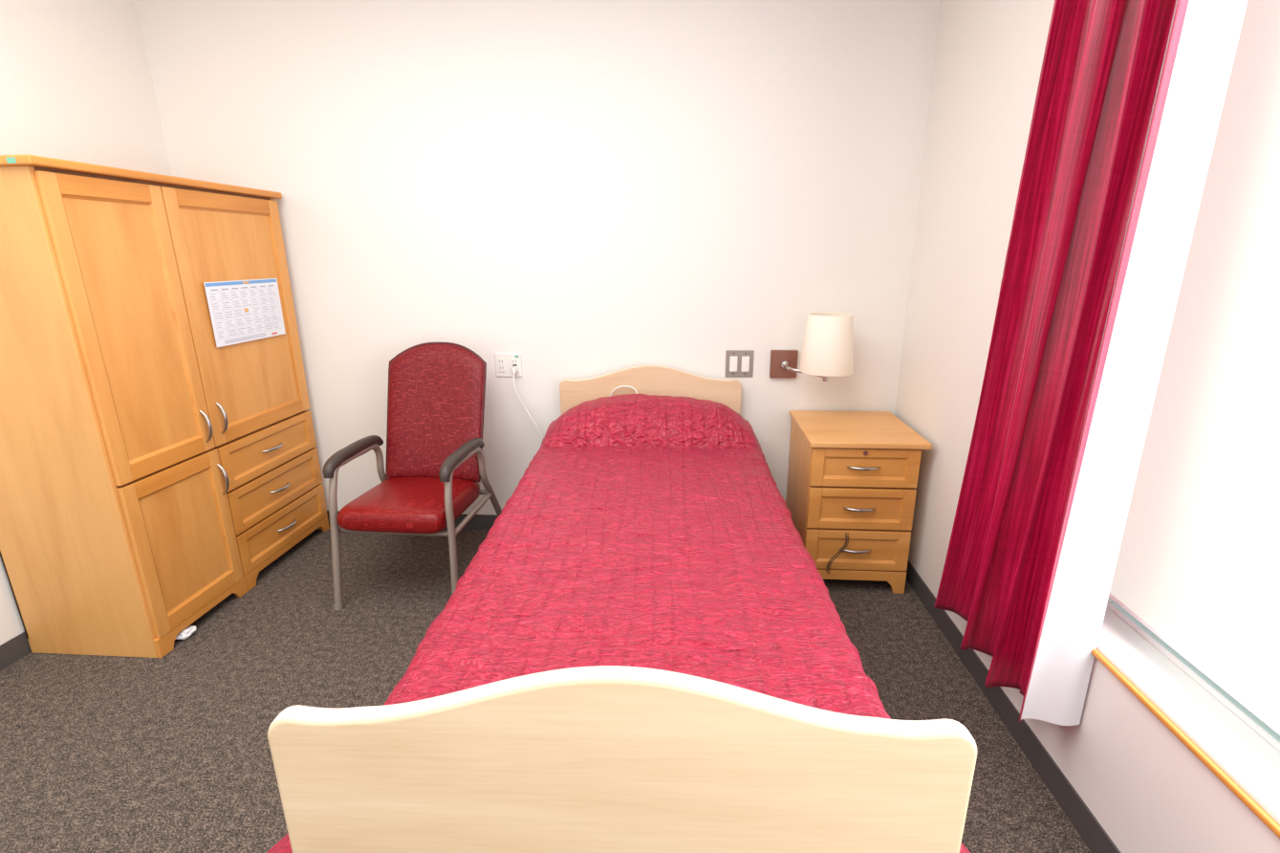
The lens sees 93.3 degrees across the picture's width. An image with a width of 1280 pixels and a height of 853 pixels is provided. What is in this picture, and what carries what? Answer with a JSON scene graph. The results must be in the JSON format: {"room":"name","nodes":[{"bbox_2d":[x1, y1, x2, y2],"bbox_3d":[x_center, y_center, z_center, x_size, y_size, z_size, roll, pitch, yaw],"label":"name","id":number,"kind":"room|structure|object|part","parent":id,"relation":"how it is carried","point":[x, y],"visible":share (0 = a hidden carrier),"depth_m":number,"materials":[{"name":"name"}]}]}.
{"room":"care facility","nodes":[
{"label":"care facility","id":0,"kind":"room"},
{"bbox_2d":[0,0,172,645],"bbox_3d":[-2.503,-0.136,0.866,0.150,2.720,4.569,1,16,4],"label":"wall","id":1,"kind":"structure","parent":0,"point":[76,83],"depth_m":2.46,"materials":[{"name":"paint"}]},
{"bbox_2d":[0,630,31,671],"bbox_3d":[-2.417,1.131,1.218,0.006,0.088,4.563,1,16,4],"label":"baseboard","id":2,"kind":"structure","parent":1,"relation":"attached to","point":[18,646],"depth_m":2.25,"materials":[{"name":"rubber"}]},
{"bbox_2d":[135,0,941,514],"bbox_3d":[-0.473,-0.757,2.994,3.876,2.720,0.150,1,16,4],"label":"wall","id":3,"kind":"structure","parent":0,"point":[576,188],"depth_m":2.80,"materials":[{"name":"paint"}]},
{"bbox_2d":[326,510,498,529],"bbox_3d":[-0.495,0.529,3.282,3.526,0.088,0.006,1,16,4],"label":"baseboard","id":4,"kind":"structure","parent":3,"relation":"attached to","point":[478,521],"depth_m":3.31,"materials":[{"name":"rubber"}]},
{"bbox_2d":[494,352,521,376],"bbox_3d":[-0.666,-0.306,3.039,0.135,0.120,0.040,1,16,4],"label":"wall outlet","id":5,"kind":"object","parent":3,"relation":"attached to","point":[506,363],"visible":1,"depth_m":3.05,"materials":[{"name":"white plastic"}]},
{"bbox_2d":[512,371,542,439],"bbox_3d":[-0.557,-0.082,3.055,0.160,0.390,0.022,3,16,11],"label":"power cable","id":6,"kind":"object","parent":5,"relation":"attached to","point":[513,372],"visible":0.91,"depth_m":3.06,"materials":[{"name":"white plastic"}]},
{"bbox_2d":[725,349,753,376],"bbox_3d":[0.488,-0.307,2.964,0.134,0.133,0.014,1,16,4],"label":"light switch","id":7,"kind":"object","parent":3,"relation":"attached to","point":[738,362],"visible":1,"depth_m":2.96,"materials":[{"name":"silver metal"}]},
{"bbox_2d":[769,312,853,381],"bbox_3d":[0.818,-0.362,2.800,0.240,0.325,0.396,-7,17,-22],"label":"wall lamp","id":8,"kind":"object","parent":3,"relation":"attached to","point":[828,345],"visible":1,"depth_m":2.65,"materials":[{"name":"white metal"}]},
{"bbox_3d":[0.700,-0.304,2.944,0.127,0.136,0.022,1,16,4],"label":"plate","id":9,"kind":"part","parent":8,"relation":"part of","materials":[{"name":"brown metal"}]},
{"bbox_3d":[0.752,-0.263,2.833,0.070,0.046,0.247,-13,20,-37],"label":"arm","id":10,"kind":"part","parent":8,"relation":"part of","materials":[{"name":"silver metal"}]},
{"bbox_3d":[0.849,-0.375,2.722,0.240,0.259,0.240,1,16,4],"label":"lamp shade","id":11,"kind":"part","parent":8,"relation":"part of","materials":[{"name":"beige fabric"}]},
{"bbox_2d":[0,525,1091,852],"bbox_3d":[-0.631,1.225,1.190,3.876,0.100,4.719,1,16,4],"label":"floor","id":12,"kind":"structure","parent":0,"point":[171,752],"depth_m":2.04,"materials":[{"name":"carpet"}]},
{"bbox_2d":[0,154,329,657],"bbox_3d":[-2.012,-0.122,2.585,0.572,1.744,1.162,1,16,4],"label":"wardrobe","id":13,"kind":"object","parent":12,"relation":"on","point":[151,469],"visible":1,"depth_m":2.22,"materials":[{"name":"brown wood"}]},
{"bbox_3d":[-1.798,-0.342,2.166,0.020,1.016,0.439,1,16,4],"label":"door","id":14,"kind":"part","parent":13,"relation":"part of","materials":[{"name":"brown wood"}]},
{"bbox_3d":[-2.027,-0.948,2.351,0.552,0.028,1.160,1,16,4],"label":"crown","id":15,"kind":"part","parent":13,"relation":"part of","materials":[{"name":"brown wood"}]},
{"bbox_3d":[-1.792,0.444,2.396,0.020,0.600,0.450,1,16,4],"label":"door","id":16,"kind":"part","parent":13,"relation":"part of","materials":[{"name":"brown wood"}]},
{"bbox_3d":[-1.755,0.000,2.449,0.037,0.136,0.015,1,16,4],"label":"door handle","id":17,"kind":"part","parent":13,"relation":"part of","materials":[{"name":"silver metal"}]},
{"bbox_3d":[-1.748,-0.035,2.532,0.037,0.136,0.015,1,16,4],"label":"door handle","id":18,"kind":"part","parent":13,"relation":"part of","materials":[{"name":"silver metal"}]},
{"bbox_3d":[-1.751,0.222,2.543,0.037,0.136,0.015,1,16,4],"label":"door handle","id":19,"kind":"part","parent":13,"relation":"part of","materials":[{"name":"silver metal"}]},
{"bbox_3d":[-1.758,-0.494,2.698,0.020,1.016,0.659,1,16,4],"label":"door","id":20,"kind":"part","parent":13,"relation":"part of","materials":[{"name":"brown wood"}]},
{"bbox_2d":[203,278,285,347],"bbox_3d":[-1.746,-0.517,2.693,0.001,0.264,0.450,1,16,4],"label":"calendar","id":21,"kind":"object","parent":13,"relation":"attached to","point":[241,311],"visible":1,"depth_m":2.67,"materials":[{"name":"paper"}]},
{"bbox_3d":[-1.753,0.099,2.874,0.020,0.196,0.646,1,16,4],"label":"drawer","id":22,"kind":"part","parent":13,"relation":"part of","materials":[{"name":"brown wood"}]},
{"bbox_3d":[-1.735,0.099,2.872,0.037,0.015,0.136,1,16,4],"label":"drawer handle","id":23,"kind":"part","parent":13,"relation":"part of","materials":[{"name":"silver metal"}]},
{"bbox_3d":[-1.752,0.296,2.930,0.020,0.194,0.646,1,16,4],"label":"drawer","id":24,"kind":"part","parent":13,"relation":"part of","materials":[{"name":"brown wood"}]},
{"bbox_3d":[-1.734,0.296,2.928,0.037,0.015,0.136,1,16,4],"label":"drawer handle","id":25,"kind":"part","parent":13,"relation":"part of","materials":[{"name":"silver metal"}]},
{"bbox_3d":[-1.750,0.487,2.985,0.020,0.184,0.646,1,16,4],"label":"drawer","id":26,"kind":"part","parent":13,"relation":"part of","materials":[{"name":"brown wood"}]},
{"bbox_3d":[-1.733,0.488,2.983,0.037,0.015,0.136,1,16,4],"label":"drawer handle","id":27,"kind":"part","parent":13,"relation":"part of","materials":[{"name":"silver metal"}]},
{"bbox_2d":[175,625,196,639],"bbox_3d":[-1.801,0.817,2.394,0.064,0.039,0.090,1,16,4],"label":"crumpled tissue","id":28,"kind":"object","parent":12,"relation":"on","point":[187,631],"visible":0.82,"depth_m":2.38,"materials":[{"name":"white paper"}]},
{"bbox_2d":[323,342,501,610],"bbox_3d":[-0.996,0.187,2.748,0.561,1.060,0.734,1,16,6],"label":"armchair","id":29,"kind":"object","parent":12,"relation":"on","point":[435,466],"visible":1,"depth_m":2.82,"materials":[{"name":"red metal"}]},
{"bbox_3d":[-1.248,0.386,2.831,0.046,0.635,0.727,1,16,6],"label":"frame","id":30,"kind":"part","parent":29,"relation":"part of","materials":[{"name":"beige metal"}]},
{"bbox_3d":[-1.005,0.334,2.685,0.464,0.127,0.496,1,16,6],"label":"seat","id":31,"kind":"part","parent":29,"relation":"part of","materials":[{"name":"red leather"}]},
{"bbox_3d":[-0.967,-0.075,2.872,0.468,0.610,0.250,1,16,6],"label":"backrest","id":32,"kind":"part","parent":29,"relation":"part of","materials":[{"name":"red fabric"}]},
{"bbox_3d":[-0.741,0.397,2.780,0.046,0.635,0.727,1,16,6],"label":"frame","id":33,"kind":"part","parent":29,"relation":"part of","materials":[{"name":"beige metal"}]},
{"bbox_3d":[-0.749,0.389,2.699,0.024,0.024,0.452,1,16,6],"label":"seat rail","id":34,"kind":"part","parent":29,"relation":"part of","materials":[{"name":"beige metal"}]},
{"bbox_2d":[266,365,976,852],"bbox_3d":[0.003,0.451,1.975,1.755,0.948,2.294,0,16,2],"label":"bed","id":35,"kind":"object","parent":12,"relation":"on","point":[644,649],"visible":1,"depth_m":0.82,"materials":[{"name":"red fabric"}]},
{"bbox_3d":[-0.030,0.685,0.865,0.914,0.788,0.030,0,16,2],"label":"footboard","id":36,"kind":"part","parent":35,"relation":"part of","materials":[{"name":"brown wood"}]},
{"bbox_3d":[-0.080,-0.133,2.953,0.150,0.137,0.018,3,16,12],"label":"call cord","id":37,"kind":"part","parent":35,"relation":"part of","materials":[{"name":"white plastic"}]},
{"bbox_3d":[0.052,0.029,3.032,0.894,0.680,0.028,0,16,2],"label":"headboard","id":38,"kind":"part","parent":35,"relation":"part of","materials":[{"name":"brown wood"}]},
{"bbox_2d":[785,410,932,593],"bbox_3d":[0.968,0.332,2.821,0.486,0.700,0.546,1,16,4],"label":"nightstand","id":39,"kind":"object","parent":12,"relation":"on","point":[856,473],"visible":0.94,"depth_m":2.59,"materials":[{"name":"brown wood"}]},
{"bbox_2d":[825,532,848,573],"bbox_3d":[0.849,0.546,2.594,0.084,0.190,0.016,1,16,5],"label":"coiled cord","id":40,"kind":"object","parent":39,"relation":"hanging from","point":[847,542],"visible":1,"depth_m":2.59,"materials":[{"name":"black plastic"}]},
{"bbox_3d":[0.936,0.538,2.616,0.136,0.015,0.037,1,16,4],"label":"handle","id":41,"kind":"part","parent":39,"relation":"part of","materials":[{"name":"silver metal"}]},
{"bbox_3d":[0.943,0.537,2.634,0.440,0.184,0.020,1,16,4],"label":"drawer","id":42,"kind":"part","parent":39,"relation":"part of","materials":[{"name":"brown wood"}]},
{"bbox_3d":[0.934,0.352,2.563,0.136,0.015,0.037,1,16,4],"label":"handle","id":43,"kind":"part","parent":39,"relation":"part of","materials":[{"name":"silver metal"}]},
{"bbox_3d":[0.942,0.351,2.580,0.440,0.184,0.020,1,16,4],"label":"drawer","id":44,"kind":"part","parent":39,"relation":"part of","materials":[{"name":"brown wood"}]},
{"bbox_3d":[0.933,0.173,2.512,0.136,0.015,0.037,1,16,4],"label":"handle","id":45,"kind":"part","parent":39,"relation":"part of","materials":[{"name":"silver metal"}]},
{"bbox_3d":[0.940,0.172,2.530,0.440,0.168,0.020,1,16,4],"label":"drawer","id":46,"kind":"part","parent":39,"relation":"part of","materials":[{"name":"brown wood"}]},
{"bbox_2d":[894,0,1279,852],"bbox_3d":[1.188,-0.086,0.599,0.200,2.720,4.569,1,16,4],"label":"wall","id":47,"kind":"structure","parent":0,"point":[1145,788],"depth_m":2.10,"materials":[{"name":"paint"}]},
{"bbox_2d":[905,560,1120,852],"bbox_3d":[1.093,1.179,0.965,0.006,0.088,4.563,1,16,4],"label":"baseboard","id":48,"kind":"structure","parent":47,"relation":"attached to","point":[1086,824],"depth_m":1.81,"materials":[{"name":"rubber"}]},
{"bbox_2d":[933,0,1247,725],"bbox_3d":[1.002,-0.069,0.608,0.171,2.220,2.950,1,16,4],"label":"curtain","id":49,"kind":"object","parent":47,"relation":"hanging from","point":[1131,94],"visible":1,"depth_m":1.44,"materials":[{"name":"red fabric"}]},
{"bbox_2d":[1096,606,1279,824],"bbox_3d":[1.172,0.817,0.588,0.204,0.020,2.350,1,16,4],"label":"window sill","id":50,"kind":"structure","parent":47,"relation":"in","point":[1247,757],"depth_m":1.28,"materials":[{"name":"laminate"}]},
{"bbox_2d":[1091,648,1279,838],"bbox_3d":[1.064,0.821,0.597,0.014,0.014,2.350,1,16,4],"label":"wooden sill edge","id":51,"kind":"object","parent":50,"relation":"attached to","point":[1179,733],"visible":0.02,"depth_m":1.20,"materials":[{"name":"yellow wood"}]},
{"bbox_2d":[1106,597,1279,751],"bbox_3d":[1.228,-0.064,0.331,0.060,1.815,2.350,1,16,4],"label":"frame","id":52,"kind":"object","parent":47,"relation":"attached to","point":[1272,737],"visible":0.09,"depth_m":1.37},
{"bbox_2d":[1108,0,1279,735],"bbox_3d":[1.168,-0.085,0.327,0.060,1.742,2.325,1,16,4],"label":"roller shade","id":53,"kind":"object","parent":47,"relation":"attached to","point":[1198,564],"visible":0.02,"depth_m":1.27,"materials":[{"name":"fabric"}]}
]}

